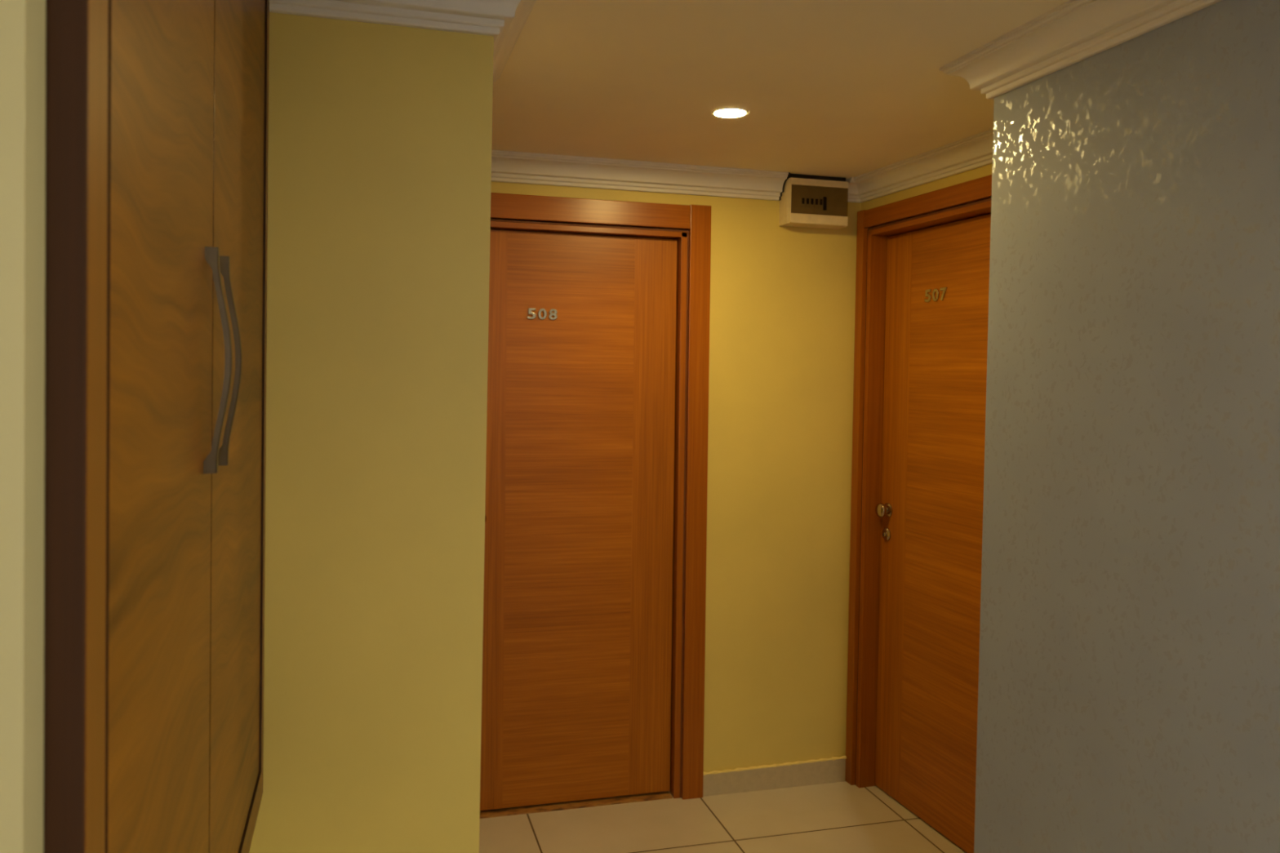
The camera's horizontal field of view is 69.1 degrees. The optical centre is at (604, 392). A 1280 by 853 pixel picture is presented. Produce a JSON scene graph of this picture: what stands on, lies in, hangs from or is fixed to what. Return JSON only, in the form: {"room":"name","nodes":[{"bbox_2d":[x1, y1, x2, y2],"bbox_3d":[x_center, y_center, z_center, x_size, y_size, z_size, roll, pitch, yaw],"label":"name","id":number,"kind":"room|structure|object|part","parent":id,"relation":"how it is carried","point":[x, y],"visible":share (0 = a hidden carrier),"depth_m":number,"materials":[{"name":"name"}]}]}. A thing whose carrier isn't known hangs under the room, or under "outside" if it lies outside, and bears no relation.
{"room":"hotel corridor","nodes":[
{"label":"hotel corridor","id":0,"kind":"room"},
{"bbox_2d":[0,0,45,852],"bbox_3d":[-0.730,0.367,1.043,0.500,2.235,1.160,1,1,-15],"label":"wall","id":1,"kind":"structure","parent":0,"point":[22,22],"depth_m":0.54,"materials":[{"name":"paint"}]},
{"bbox_2d":[43,0,269,852],"bbox_3d":[-0.674,-0.006,1.066,0.483,1.486,1.124,1,1,-15],"label":"wardrobe","id":2,"kind":"object","parent":1,"relation":"attached to","point":[157,111],"visible":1,"depth_m":0.79,"materials":[{"name":"brown wood"}]},
{"bbox_3d":[-0.408,-0.006,0.860,0.017,1.392,0.454,1,1,-15],"label":"door","id":3,"kind":"part","parent":2,"relation":"part of","materials":[{"name":"brown wood"}]},
{"bbox_3d":[-0.430,-0.035,1.034,0.028,0.251,0.010,1,1,-15],"label":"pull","id":4,"kind":"part","parent":2,"relation":"part of","materials":[{"name":"metal"}]},
{"bbox_3d":[-0.452,-0.037,1.117,0.028,0.251,0.010,1,1,-15],"label":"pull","id":5,"kind":"part","parent":2,"relation":"part of","materials":[{"name":"metal"}]},
{"bbox_3d":[-0.538,-0.019,1.355,0.017,1.392,0.559,1,1,-15],"label":"door","id":6,"kind":"part","parent":2,"relation":"part of","materials":[{"name":"brown wood"}]},
{"bbox_3d":[-0.488,0.712,1.140,0.023,0.053,1.042,1,1,-15],"label":"frame rail","id":7,"kind":"part","parent":2,"relation":"part of","materials":[{"name":"brown wood"}]},
{"bbox_2d":[268,0,536,82],"bbox_3d":[-0.706,-0.725,1.838,1.082,0.085,0.590,1,1,-15],"label":"crown molding","id":8,"kind":"structure","parent":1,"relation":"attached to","point":[505,20],"depth_m":1.70,"materials":[{"name":"white paint"}]},
{"bbox_2d":[248,11,493,852],"bbox_3d":[-0.762,0.349,1.851,1.001,2.235,0.420,1,1,-15],"label":"wall pier","id":9,"kind":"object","parent":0,"point":[380,135],"visible":0.4,"depth_m":1.72,"materials":[{"name":"yellow paint"}]},
{"bbox_2d":[490,181,861,773],"bbox_3d":[-0.915,0.320,3.088,4.600,2.235,0.200,1,1,-15],"label":"wall","id":10,"kind":"structure","parent":0,"point":[783,298],"depth_m":3.39,"materials":[{"name":"yellow paint"}]},
{"bbox_2d":[480,192,711,818],"bbox_3d":[-0.126,0.390,3.244,0.989,2.112,0.140,1,1,-15],"label":"door","id":11,"kind":"structure","parent":10,"relation":"in","point":[594,597],"depth_m":3.25,"materials":[{"name":"brown wood"}]},
{"bbox_3d":[-0.099,-0.620,3.164,0.825,0.082,0.019,1,1,-15],"label":"head architrave","id":12,"kind":"part","parent":11,"relation":"part of","materials":[{"name":"brown wood"}]},
{"bbox_3d":[0.326,0.396,3.300,0.086,2.112,0.020,1,1,-15],"label":"architrave","id":13,"kind":"part","parent":11,"relation":"part of","materials":[{"name":"brown wood"}]},
{"bbox_2d":[491,149,788,200],"bbox_3d":[-1.175,-0.754,2.845,3.752,0.085,0.085,1,1,-15],"label":"crown molding","id":14,"kind":"structure","parent":10,"relation":"attached to","point":[508,166],"depth_m":3.18,"materials":[{"name":"white paint"}]},
{"bbox_2d":[702,755,846,796],"bbox_3d":[0.625,1.407,3.408,0.591,0.096,0.013,1,1,-15],"label":"baseboard","id":15,"kind":"structure","parent":10,"relation":"attached to","point":[832,770],"depth_m":3.40,"materials":[{"name":"tile"}]},
{"bbox_2d":[778,172,848,229],"bbox_3d":[0.756,-0.689,3.352,0.243,0.176,0.084,1,1,-15],"label":"box","id":16,"kind":"object","parent":10,"relation":"attached to","point":[806,201],"visible":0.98,"depth_m":3.32,"materials":[{"name":"plastic"}]},
{"bbox_3d":[0.768,-0.686,3.327,0.222,0.100,0.001,1,1,-15],"label":"breaker panel","id":17,"kind":"part","parent":16,"relation":"part of","materials":[{"name":"grey plastic"}]},
{"bbox_2d":[479,781,966,852],"bbox_3d":[-0.040,1.562,0.288,4.900,0.100,6.500,1,1,-15],"label":"floor","id":18,"kind":"structure","parent":0,"point":[839,817],"depth_m":3.11,"materials":[{"name":"tile"}]},
{"bbox_2d":[491,0,1069,179],"bbox_3d":[-0.003,-0.782,0.238,4.900,0.120,6.500,1,1,-15],"label":"ceiling","id":19,"kind":"structure","parent":0,"point":[846,89],"depth_m":2.26,"materials":[{"name":"paint"}]},
{"bbox_2d":[711,107,748,118],"bbox_3d":[0.345,-0.815,2.540,0.100,0.103,0.100,1,1,-15],"label":"recessed light","id":20,"kind":"object","parent":19,"relation":"in","point":[726,113],"visible":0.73,"depth_m":2.54,"materials":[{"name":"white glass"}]},
{"bbox_2d":[861,163,992,228],"bbox_3d":[1.251,0.358,2.892,0.250,2.235,1.390,1,1,-17],"label":"wall","id":21,"kind":"structure","parent":0,"point":[984,171],"depth_m":3.07,"materials":[{"name":"yellow paint"}]},
{"bbox_2d":[844,174,991,852],"bbox_3d":[1.117,0.406,3.056,0.134,2.128,0.889,1,1,-17],"label":"door","id":22,"kind":"structure","parent":21,"relation":"in","point":[922,282],"depth_m":3.19,"materials":[{"name":"brown wood"}]},
{"bbox_3d":[0.935,0.395,3.443,0.020,2.128,0.043,1,1,-17],"label":"architrave","id":23,"kind":"part","parent":22,"relation":"part of","materials":[{"name":"brown wood"}]},
{"bbox_3d":[1.010,0.428,3.366,0.040,0.052,0.052,1,1,-15],"label":"knob","id":24,"kind":"part","parent":22,"relation":"part of","materials":[{"name":"metal"}]},
{"bbox_3d":[1.079,-0.623,3.017,0.019,0.063,0.803,1,1,-17],"label":"head architrave","id":25,"kind":"part","parent":22,"relation":"part of","materials":[{"name":"brown wood"}]},
{"bbox_2d":[973,0,1279,852],"bbox_3d":[2.013,0.434,-0.075,1.134,2.235,4.815,1,1,-15],"label":"wall","id":26,"kind":"structure","parent":0,"point":[1129,688],"depth_m":1.69,"materials":[{"name":"paint"}]},
{"bbox_2d":[845,0,1222,202],"bbox_3d":[1.496,-0.661,0.508,0.566,0.085,5.960,1,1,-15],"label":"crown molding","id":27,"kind":"structure","parent":26,"relation":"attached to","point":[1073,32],"depth_m":1.93,"materials":[{"name":"white paint"}]}
]}

